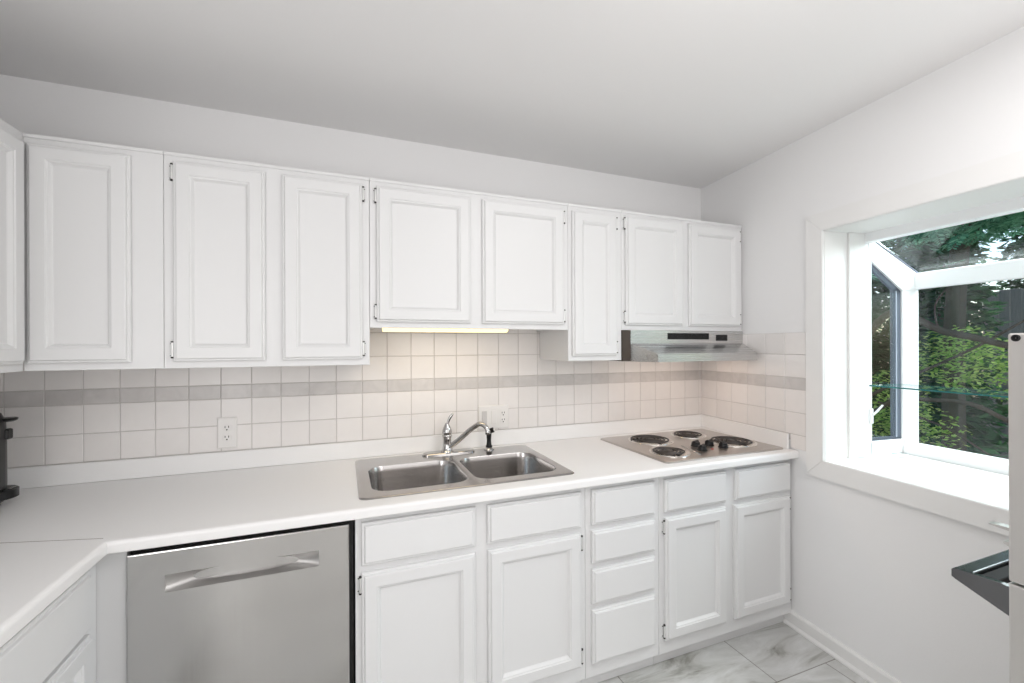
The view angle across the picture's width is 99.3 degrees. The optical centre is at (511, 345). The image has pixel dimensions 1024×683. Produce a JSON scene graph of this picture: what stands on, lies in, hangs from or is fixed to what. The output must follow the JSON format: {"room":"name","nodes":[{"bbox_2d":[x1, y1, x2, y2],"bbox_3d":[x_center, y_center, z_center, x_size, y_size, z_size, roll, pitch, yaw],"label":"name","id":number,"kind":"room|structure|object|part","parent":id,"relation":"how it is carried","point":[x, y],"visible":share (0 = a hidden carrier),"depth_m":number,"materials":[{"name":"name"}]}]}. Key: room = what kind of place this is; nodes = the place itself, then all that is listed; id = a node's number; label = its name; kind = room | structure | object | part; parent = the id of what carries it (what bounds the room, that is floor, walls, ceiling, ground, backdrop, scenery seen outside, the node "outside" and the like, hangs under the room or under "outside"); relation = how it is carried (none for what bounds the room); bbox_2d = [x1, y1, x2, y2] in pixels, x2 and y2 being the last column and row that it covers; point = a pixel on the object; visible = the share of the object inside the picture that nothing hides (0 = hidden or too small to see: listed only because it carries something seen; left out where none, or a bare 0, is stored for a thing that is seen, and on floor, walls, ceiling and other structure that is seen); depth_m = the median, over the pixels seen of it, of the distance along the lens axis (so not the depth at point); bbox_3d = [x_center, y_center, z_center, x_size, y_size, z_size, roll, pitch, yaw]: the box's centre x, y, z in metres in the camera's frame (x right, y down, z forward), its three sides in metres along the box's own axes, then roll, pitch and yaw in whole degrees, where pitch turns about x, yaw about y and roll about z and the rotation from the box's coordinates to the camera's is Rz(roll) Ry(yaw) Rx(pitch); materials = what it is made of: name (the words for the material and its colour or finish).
{"room":"kitchen","nodes":[
{"label":"kitchen","id":0,"kind":"room"},
{"bbox_2d":[0,74,701,551],"bbox_3d":[-0.320,0.196,2.202,3.763,2.330,0.157,0,0,-21],"label":"wall","id":1,"kind":"structure","parent":0,"point":[412,383],"depth_m":1.93,"materials":[{"name":"white paint"}]},
{"bbox_2d":[23,133,163,370],"bbox_3d":[-1.379,-0.284,1.524,0.349,0.726,0.334,0,0,-21],"label":"upper cabinet","id":2,"kind":"object","parent":1,"relation":"attached to","point":[94,211],"visible":0.93,"depth_m":1.38,"materials":[{"name":"white paint"}]},
{"bbox_3d":[-1.327,-0.641,1.386,0.349,0.012,0.004,0,0,-21],"label":"moulding","id":3,"kind":"part","parent":2,"relation":"part of","materials":[{"name":"white paint"}]},
{"bbox_2d":[217,417,236,448],"bbox_3d":[-1.169,0.359,1.784,0.070,0.126,0.009,0,0,-21],"label":"wall outlet","id":4,"kind":"object","parent":1,"relation":"attached to","point":[226,426],"visible":1,"depth_m":1.78,"materials":[{"name":"white plastic"}]},
{"bbox_2d":[222,433,231,441],"bbox_3d":[-1.168,0.378,1.781,0.033,0.033,0.003,0,0,-21],"label":"receptacle","id":5,"kind":"object","parent":4,"relation":"attached to","point":[226,437],"depth_m":1.78,"materials":[{"name":"white plastic"}]},
{"bbox_2d":[222,424,231,431],"bbox_3d":[-1.168,0.338,1.781,0.033,0.033,0.003,0,0,-21],"label":"receptacle","id":6,"kind":"object","parent":4,"relation":"attached to","point":[225,427],"depth_m":1.78,"materials":[{"name":"white plastic"}]},
{"bbox_2d":[163,151,369,368],"bbox_3d":[-0.911,-0.286,1.706,0.653,0.726,0.334,0,0,-21],"label":"upper cabinet","id":7,"kind":"object","parent":1,"relation":"attached to","point":[266,265],"visible":1,"depth_m":1.55,"materials":[{"name":"white paint"}]},
{"bbox_3d":[-1.006,-0.281,1.501,0.270,0.672,0.020,0,0,-21],"label":"door","id":8,"kind":"part","parent":7,"relation":"part of","materials":[{"name":"white paint"}]},
{"bbox_3d":[-0.858,-0.643,1.568,0.653,0.012,0.004,0,0,-21],"label":"moulding","id":9,"kind":"part","parent":7,"relation":"part of","materials":[{"name":"white paint"}]},
{"bbox_3d":[-0.702,-0.283,1.619,0.274,0.672,0.020,0,0,-21],"label":"door","id":10,"kind":"part","parent":7,"relation":"part of","materials":[{"name":"white paint"}]},
{"bbox_2d":[0,328,701,468],"bbox_3d":[-0.363,0.176,2.105,3.313,0.570,0.007,0,0,-21],"label":"tile backsplash","id":11,"kind":"structure","parent":1,"relation":"attached to","point":[412,383],"depth_m":1.94,"materials":[{"name":"tile"}]},
{"bbox_2d":[369,178,567,331],"bbox_3d":[-0.201,-0.360,1.981,0.868,0.582,0.334,0,0,-21],"label":"upper cabinet","id":12,"kind":"object","parent":1,"relation":"attached to","point":[440,257],"visible":1,"depth_m":1.80,"materials":[{"name":"white paint"}]},
{"bbox_3d":[-0.349,-0.356,1.756,0.378,0.528,0.020,0,0,-21],"label":"door","id":13,"kind":"part","parent":12,"relation":"part of","materials":[{"name":"white paint"}]},
{"bbox_2d":[382,328,507,332],"bbox_3d":[-0.278,-0.072,1.874,0.544,0.032,0.090,0,0,-21],"label":"lamp","id":14,"kind":"object","parent":12,"relation":"attached to","point":[383,329],"visible":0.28,"depth_m":1.84,"materials":[{"name":"white plastic"}]},
{"bbox_3d":[-0.148,-0.645,1.843,0.868,0.012,0.004,0,0,-21],"label":"moulding","id":15,"kind":"part","parent":12,"relation":"part of","materials":[{"name":"white paint"}]},
{"bbox_3d":[0.056,-0.357,1.912,0.388,0.528,0.020,0,0,-21],"label":"door","id":16,"kind":"part","parent":12,"relation":"part of","materials":[{"name":"white paint"}]},
{"bbox_2d":[478,404,507,429],"bbox_3d":[-0.092,0.363,2.200,0.161,0.118,0.010,0,0,-21],"label":"switch plate","id":17,"kind":"object","parent":1,"relation":"attached to","point":[495,416],"visible":0.98,"depth_m":2.20,"materials":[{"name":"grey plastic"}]},
{"bbox_2d":[500,410,505,422],"bbox_3d":[-0.045,0.364,2.216,0.028,0.069,0.004,0,0,-21],"label":"receptacle","id":18,"kind":"object","parent":17,"relation":"attached to","point":[502,412],"depth_m":2.21,"materials":[{"name":"white plastic"}]},
{"bbox_2d":[540,203,620,360],"bbox_3d":[0.341,-0.290,2.191,0.291,0.726,0.334,0,0,-21],"label":"upper cabinet","id":19,"kind":"object","parent":1,"relation":"attached to","point":[593,333],"visible":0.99,"depth_m":2.04,"materials":[{"name":"white paint"}]},
{"bbox_3d":[0.390,-0.286,2.042,0.240,0.672,0.020,0,0,-21],"label":"door","id":20,"kind":"part","parent":19,"relation":"part of","materials":[{"name":"white paint"}]},
{"bbox_3d":[0.393,-0.647,2.052,0.291,0.012,0.004,0,0,-21],"label":"moulding","id":21,"kind":"part","parent":19,"relation":"part of","materials":[{"name":"white paint"}]},
{"bbox_2d":[621,210,741,330],"bbox_3d":[0.844,-0.365,2.386,0.787,0.580,0.334,0,0,-21],"label":"upper cabinet","id":22,"kind":"object","parent":1,"relation":"attached to","point":[678,274],"visible":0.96,"depth_m":2.21,"materials":[{"name":"white paint"}]},
{"bbox_3d":[0.713,-0.363,2.167,0.348,0.530,0.020,0,0,-21],"label":"door","id":23,"kind":"part","parent":22,"relation":"part of","materials":[{"name":"white paint"}]},
{"bbox_3d":[0.897,-0.649,2.248,0.787,0.012,0.004,0,0,-21],"label":"moulding","id":24,"kind":"part","parent":22,"relation":"part of","materials":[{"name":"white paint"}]},
{"bbox_3d":[1.080,-0.365,2.309,0.354,0.530,0.020,0,0,-21],"label":"door","id":25,"kind":"part","parent":22,"relation":"part of","materials":[{"name":"white paint"}]},
{"bbox_2d":[610,330,756,361],"bbox_3d":[0.873,0.002,2.334,0.801,0.152,0.455,0,0,-21],"label":"range hood","id":26,"kind":"object","parent":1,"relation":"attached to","point":[636,345],"visible":0.95,"depth_m":2.16,"materials":[{"name":"brushed steel"},{"name":"black plastic"}]},
{"bbox_3d":[0.497,0.002,2.256,0.044,0.150,0.323,0,0,-21],"label":"filler panel","id":27,"kind":"part","parent":26,"relation":"part of","materials":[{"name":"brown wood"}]},
{"bbox_2d":[667,333,708,338],"bbox_3d":[0.912,-0.046,2.244,0.272,0.032,0.002,0,0,-21],"label":"vent grille","id":28,"kind":"object","parent":26,"relation":"attached to","point":[669,335],"depth_m":2.24,"materials":[{"name":"black plastic"}]},
{"bbox_3d":[1.121,-0.040,2.324,0.079,0.032,0.002,0,0,-21],"label":"control panel","id":29,"kind":"part","parent":26,"relation":"part of","materials":[{"name":"black plastic"}]},
{"bbox_2d":[0,0,1023,188],"bbox_3d":[0.613,-1.032,0.156,4.133,0.120,4.650,0,0,-21],"label":"ceiling","id":30,"kind":"structure","parent":0,"point":[689,93],"depth_m":1.48,"materials":[{"name":"white paint"}]},
{"bbox_2d":[598,622,868,682],"bbox_3d":[0.752,1.417,0.207,4.413,0.120,4.650,0,0,-21],"label":"floor","id":31,"kind":"structure","parent":0,"point":[776,653],"depth_m":1.84,"materials":[{"name":"white tile"}]},
{"bbox_2d":[0,551,129,682],"bbox_3d":[-1.152,0.955,0.532,0.676,0.816,1.150,0,0,-21],"label":"base cabinet","id":32,"kind":"object","parent":31,"relation":"on","point":[81,636],"visible":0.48,"depth_m":1.05,"materials":[{"name":"white paint"}]},
{"bbox_3d":[-0.960,0.642,0.821,0.020,0.150,0.591,0,0,-21],"label":"drawer","id":33,"kind":"part","parent":32,"relation":"part of","materials":[{"name":"white paint"}]},
{"bbox_3d":[-0.959,0.985,0.821,0.020,0.514,0.591,0,0,-21],"label":"door","id":34,"kind":"part","parent":32,"relation":"part of","materials":[{"name":"white paint"}]},
{"bbox_2d":[0,414,798,647],"bbox_3d":[-0.038,0.486,1.268,3.311,0.108,1.798,0,0,-21],"label":"countertop","id":35,"kind":"structure","parent":32,"relation":"on","point":[64,519],"depth_m":1.53,"materials":[{"name":"white laminate"}]},
{"bbox_2d":[0,413,19,502],"bbox_3d":[-1.667,0.354,1.306,0.196,0.316,0.225,0,0,-21],"label":"coffee machine","id":36,"kind":"object","parent":35,"relation":"on","point":[7,491],"visible":1,"depth_m":1.38,"materials":[{"name":"black plastic"}]},
{"bbox_3d":[-1.623,0.285,1.396,0.020,0.035,0.030,0,0,-21],"label":"spout","id":37,"kind":"part","parent":36,"relation":"part of","materials":[{"name":"black plastic"}]},
{"bbox_2d":[0,485,19,500],"bbox_3d":[-1.653,0.473,1.383,0.113,0.031,0.090,0,0,-21],"label":"drip tray","id":38,"kind":"object","parent":36,"relation":"on","point":[7,492],"depth_m":1.38,"materials":[{"name":"metal"}]},
{"bbox_3d":[-1.629,0.240,1.399,0.056,0.013,0.056,0,0,-21],"label":"lever","id":39,"kind":"part","parent":36,"relation":"part of","materials":[{"name":"black plastic"}]},
{"bbox_2d":[422,413,489,456],"bbox_3d":[-0.248,0.409,2.023,0.318,0.188,0.145,0,0,7],"label":"kitchen faucet","id":40,"kind":"object","parent":35,"relation":"on","point":[447,449],"visible":1,"depth_m":2.00,"materials":[{"name":"silver metal"}]},
{"bbox_3d":[-0.294,0.498,2.028,0.247,0.011,0.056,0,0,-21],"label":"deck plate","id":41,"kind":"part","parent":40,"relation":"part of","materials":[{"name":"silver metal"}]},
{"bbox_3d":[-0.199,0.416,1.987,0.217,0.141,0.030,0,0,22],"label":"spout","id":42,"kind":"part","parent":40,"relation":"part of","materials":[{"name":"silver metal"}]},
{"bbox_2d":[355,445,573,499],"bbox_3d":[-0.218,0.602,1.813,0.809,0.196,0.539,0,0,-21],"label":"sink","id":43,"kind":"object","parent":35,"relation":"in","point":[384,477],"visible":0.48,"depth_m":1.87,"materials":[{"name":"metal"}]},
{"bbox_3d":[-0.373,0.601,1.704,0.351,0.194,0.332,0,0,-21],"label":"bowl","id":44,"kind":"part","parent":43,"relation":"part of","materials":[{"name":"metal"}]},
{"bbox_2d":[484,427,494,450],"bbox_3d":[-0.110,0.449,2.099,0.051,0.108,0.048,0,0,-21],"label":"sprayer","id":45,"kind":"object","parent":43,"relation":"on","point":[488,447],"visible":0.77,"depth_m":2.09,"materials":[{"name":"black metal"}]},
{"bbox_3d":[-0.111,0.449,2.099,0.032,0.082,0.032,0,0,-21],"label":"handle","id":46,"kind":"part","parent":45,"relation":"part of","materials":[{"name":"black plastic"}]},
{"bbox_3d":[-0.023,0.600,1.839,0.350,0.194,0.332,0,0,-21],"label":"bowl","id":47,"kind":"part","parent":43,"relation":"part of","materials":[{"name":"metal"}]},
{"bbox_2d":[600,429,782,463],"bbox_3d":[0.894,0.496,2.217,0.710,0.056,0.525,0,0,-21],"label":"electric cooktop","id":48,"kind":"object","parent":35,"relation":"in","point":[670,447],"visible":1,"depth_m":2.14,"materials":[{"name":"metal"}]},
{"bbox_3d":[0.903,0.482,2.136,0.047,0.029,0.047,0,0,-21],"label":"knob","id":49,"kind":"part","parent":48,"relation":"part of","materials":[{"name":"black plastic"}]},
{"bbox_3d":[0.899,0.482,2.055,0.047,0.029,0.047,0,0,-21],"label":"knob","id":50,"kind":"part","parent":48,"relation":"part of","materials":[{"name":"black plastic"}]},
{"bbox_3d":[0.978,0.481,2.156,0.047,0.029,0.047,0,0,-21],"label":"knob","id":51,"kind":"part","parent":48,"relation":"part of","materials":[{"name":"black plastic"}]},
{"bbox_3d":[1.027,0.481,2.114,0.047,0.029,0.047,0,0,-21],"label":"knob","id":52,"kind":"part","parent":48,"relation":"part of","materials":[{"name":"black plastic"}]},
{"bbox_2d":[127,520,353,682],"bbox_3d":[-0.871,0.954,1.542,0.571,0.814,0.600,0,0,-21],"label":"dishwasher","id":53,"kind":"object","parent":31,"relation":"on","point":[273,606],"visible":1,"depth_m":1.26,"materials":[{"name":"metal"}]},
{"bbox_3d":[-0.779,0.652,1.282,0.387,0.049,0.048,0,0,-21],"label":"pocket handle","id":54,"kind":"part","parent":53,"relation":"part of","materials":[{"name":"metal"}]},
{"bbox_2d":[353,488,584,682],"bbox_3d":[-0.214,0.952,1.814,0.840,0.816,0.632,0,0,-21],"label":"base cabinet","id":55,"kind":"object","parent":31,"relation":"on","point":[488,591],"visible":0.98,"depth_m":1.52,"materials":[{"name":"white paint"}]},
{"bbox_3d":[-0.304,0.634,1.451,0.376,0.138,0.020,0,0,-21],"label":"drawer","id":56,"kind":"part","parent":55,"relation":"part of","materials":[{"name":"white paint"}]},
{"bbox_3d":[-0.302,0.983,1.451,0.376,0.514,0.020,0,0,-21],"label":"door","id":57,"kind":"part","parent":55,"relation":"part of","materials":[{"name":"white paint"}]},
{"bbox_3d":[0.090,0.633,1.603,0.378,0.138,0.020,0,0,-21],"label":"drawer","id":58,"kind":"part","parent":55,"relation":"part of","materials":[{"name":"white paint"}]},
{"bbox_3d":[0.091,0.982,1.604,0.375,0.514,0.020,0,0,-21],"label":"door","id":59,"kind":"part","parent":55,"relation":"part of","materials":[{"name":"white paint"}]},
{"bbox_2d":[581,478,658,682],"bbox_3d":[0.342,0.950,2.029,0.351,0.816,0.632,0,0,-21],"label":"base cabinet","id":60,"kind":"object","parent":31,"relation":"on","point":[622,614],"visible":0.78,"depth_m":1.73,"materials":[{"name":"white paint"}]},
{"bbox_3d":[0.451,0.785,1.743,0.301,0.128,0.020,0,0,-21],"label":"drawer","id":61,"kind":"part","parent":60,"relation":"part of","materials":[{"name":"white paint"}]},
{"bbox_3d":[0.450,0.631,1.743,0.301,0.137,0.020,0,0,-21],"label":"drawer","id":62,"kind":"part","parent":60,"relation":"part of","materials":[{"name":"white paint"}]},
{"bbox_3d":[0.452,1.134,1.743,0.301,0.209,0.020,0,0,-21],"label":"drawer","id":63,"kind":"part","parent":60,"relation":"part of","materials":[{"name":"white paint"}]},
{"bbox_3d":[0.451,0.940,1.743,0.301,0.135,0.020,0,0,-21],"label":"drawer","id":64,"kind":"part","parent":60,"relation":"part of","materials":[{"name":"white paint"}]},
{"bbox_2d":[653,459,790,663],"bbox_3d":[0.873,0.948,2.235,0.786,0.816,0.632,0,0,-21],"label":"base cabinet","id":65,"kind":"object","parent":31,"relation":"on","point":[724,557],"visible":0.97,"depth_m":1.92,"materials":[{"name":"white paint"}]},
{"bbox_3d":[0.796,0.630,1.877,0.340,0.138,0.020,0,0,-21],"label":"drawer","id":66,"kind":"part","parent":65,"relation":"part of","materials":[{"name":"white paint"}]},
{"bbox_3d":[0.798,0.979,1.877,0.336,0.514,0.020,0,0,-21],"label":"door","id":67,"kind":"part","parent":65,"relation":"part of","materials":[{"name":"white paint"}]},
{"bbox_3d":[1.167,0.978,2.020,0.354,0.514,0.020,0,0,-21],"label":"door","id":68,"kind":"part","parent":65,"relation":"part of","materials":[{"name":"white paint"}]},
{"bbox_3d":[1.171,0.629,2.022,0.350,0.138,0.020,0,0,-21],"label":"drawer","id":69,"kind":"part","parent":65,"relation":"part of","materials":[{"name":"white paint"}]},
{"bbox_2d":[951,333,1023,682],"bbox_3d":[1.359,0.659,0.668,0.616,1.368,0.787,0,0,-21],"label":"refrigerator","id":70,"kind":"object","parent":31,"relation":"on","point":[988,577],"visible":1,"depth_m":0.84,"materials":[{"name":"metal"}]},
{"bbox_3d":[1.234,0.497,0.995,0.606,0.059,0.087,0,0,-21],"label":"handle","id":71,"kind":"part","parent":70,"relation":"part of","materials":[{"name":"silver metal"}]},
{"bbox_3d":[1.260,0.216,0.921,0.614,0.480,0.070,0,0,-21],"label":"door","id":72,"kind":"part","parent":70,"relation":"part of","materials":[{"name":"metal"}]},
{"bbox_3d":[1.262,0.877,0.921,0.614,0.836,0.070,0,0,-21],"label":"door","id":73,"kind":"part","parent":70,"relation":"part of","materials":[{"name":"metal"}]},
{"bbox_2d":[701,26,1023,682],"bbox_3d":[1.870,0.189,0.616,0.207,2.330,4.400,0,0,-16],"label":"wall","id":74,"kind":"structure","parent":0,"point":[871,572],"depth_m":1.77,"materials":[{"name":"white paint"}]},
{"bbox_2d":[702,332,805,450],"bbox_3d":[1.274,0.217,2.361,0.007,0.554,0.705,0,0,-16],"label":"tile backsplash","id":75,"kind":"structure","parent":74,"relation":"attached to","point":[768,391],"depth_m":2.24,"materials":[{"name":"tile"}]},
{"bbox_2d":[783,610,901,682],"bbox_3d":[1.484,1.318,1.607,0.020,0.074,1.110,0,0,-16],"label":"baseboard","id":76,"kind":"structure","parent":74,"relation":"attached to","point":[854,661],"depth_m":1.87,"materials":[{"name":"white paint"}]},
{"bbox_2d":[805,150,1023,536],"bbox_3d":[1.795,0.001,1.604,0.614,1.192,1.029,0,0,-16],"label":"trim","id":77,"kind":"structure","parent":74,"relation":"attached to","point":[834,238],"depth_m":1.91,"materials":[{"name":"white paint"}]},
{"bbox_3d":[1.378,0.002,1.978,0.014,1.188,0.083,0,0,-16],"label":"casing","id":78,"kind":"part","parent":77,"relation":"part of","materials":[{"name":"white paint"}]},
{"bbox_3d":[1.804,0.523,1.606,0.600,0.018,0.863,0,0,-16],"label":"sill","id":79,"kind":"part","parent":77,"relation":"part of","materials":[{"name":"white paint"}]},
{"bbox_2d":[865,196,1023,474],"bbox_3d":[1.913,0.000,1.637,0.369,1.066,0.907,0,0,-16],"label":"window","id":80,"kind":"structure","parent":74,"relation":"in","point":[902,280],"depth_m":2.01,"materials":[{"name":"clear glass"},{"name":"white vinyl"},{"name":"dark grey metal"}]},
{"bbox_3d":[1.752,0.025,2.053,0.214,0.847,0.012,0,0,-16],"label":"sash","id":81,"kind":"part","parent":80,"relation":"part of","materials":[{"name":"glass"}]},
{"bbox_2d":[869,384,1007,397],"bbox_3d":[1.868,0.185,1.624,0.213,0.006,0.855,0,0,-16],"label":"glass shelf","id":82,"kind":"object","parent":80,"relation":"attached to","point":[1004,394],"visible":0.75,"depth_m":1.79,"materials":[{"name":"teal"}]},
{"bbox_3d":[-1.202,0.199,-0.522,0.150,2.330,4.300,0,0,-21],"label":"wall","id":83,"kind":"structure","parent":0,"visible":0},
{"bbox_2d":[0,119,24,372],"bbox_3d":[-1.460,-0.284,0.843,0.334,0.726,0.918,0,0,-21],"label":"upper cabinet","id":84,"kind":"object","parent":83,"relation":"attached to","point":[12,331],"visible":1,"depth_m":1.26,"materials":[{"name":"white paint"}]},
{"label":"outside","id":85,"kind":"structure","parent":0,"visible":0},
{"bbox_2d":[877,398,1008,458],"bbox_3d":[8.002,1.757,5.348,13.380,0.150,18.000,0,0,-21],"label":"ground","id":86,"kind":"structure","parent":85,"point":[1002,453],"depth_m":6.70,"materials":[{"name":"soil"}]},
{"bbox_2d":[872,238,904,454],"bbox_3d":[4.893,-0.751,6.132,1.345,5.013,1.364,0,0,-21],"label":"evergreen tree","id":87,"kind":"object","parent":86,"relation":"on","point":[880,351],"visible":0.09,"depth_m":5.81,"materials":[{"name":"green plant"}]},
{"bbox_2d":[879,238,969,440],"bbox_3d":[6.603,-1.765,6.941,1.248,6.996,1.288,0,0,-21],"label":"evergreen tree","id":88,"kind":"object","parent":86,"relation":"on","point":[901,251],"visible":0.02,"depth_m":7.01,"materials":[{"name":"green plant"}]},
{"bbox_2d":[879,221,1012,456],"bbox_3d":[5.413,-0.961,5.400,1.299,5.397,1.380,0,0,-21],"label":"evergreen tree","id":89,"kind":"object","parent":86,"relation":"on","point":[987,439],"visible":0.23,"depth_m":5.18,"materials":[{"name":"green plant"}]},
{"bbox_2d":[872,211,1023,451],"bbox_3d":[3.792,-0.778,3.503,3.631,4.956,3.738,0,0,-15],"label":"cedar tree","id":90,"kind":"object","parent":86,"relation":"on","point":[963,236],"visible":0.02,"depth_m":4.00,"materials":[{"name":"green plant"}]},
{"bbox_2d":[872,286,1023,456],"bbox_3d":[3.740,0.615,3.633,1.174,2.180,1.688,0,0,-21],"label":"shrub","id":91,"kind":"object","parent":86,"relation":"on","point":[992,342],"visible":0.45,"depth_m":3.58,"materials":[{"name":"green plant"}]},
{"bbox_2d":[983,288,1023,445],"bbox_3d":[8.035,0.402,6.061,0.112,2.560,2.250,0,0,-13],"label":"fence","id":92,"kind":"object","parent":86,"relation":"on","point":[1013,311],"visible":0.24,"depth_m":6.85,"materials":[{"name":"grey wood"}]},
{"bbox_3d":[7.801,0.433,7.116,0.087,2.500,0.090,0,0,-13],"label":"post","id":93,"kind":"part","parent":92,"relation":"part of","materials":[{"name":"brown wood"}]},
{"bbox_2d":[988,223,1023,289],"bbox_3d":[9.302,-1.871,7.749,1.334,7.203,1.301,0,0,-21],"label":"evergreen tree","id":94,"kind":"object","parent":86,"relation":"on","point":[1014,247],"visible":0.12,"depth_m":7.86,"materials":[{"name":"green plant"}]}
]}

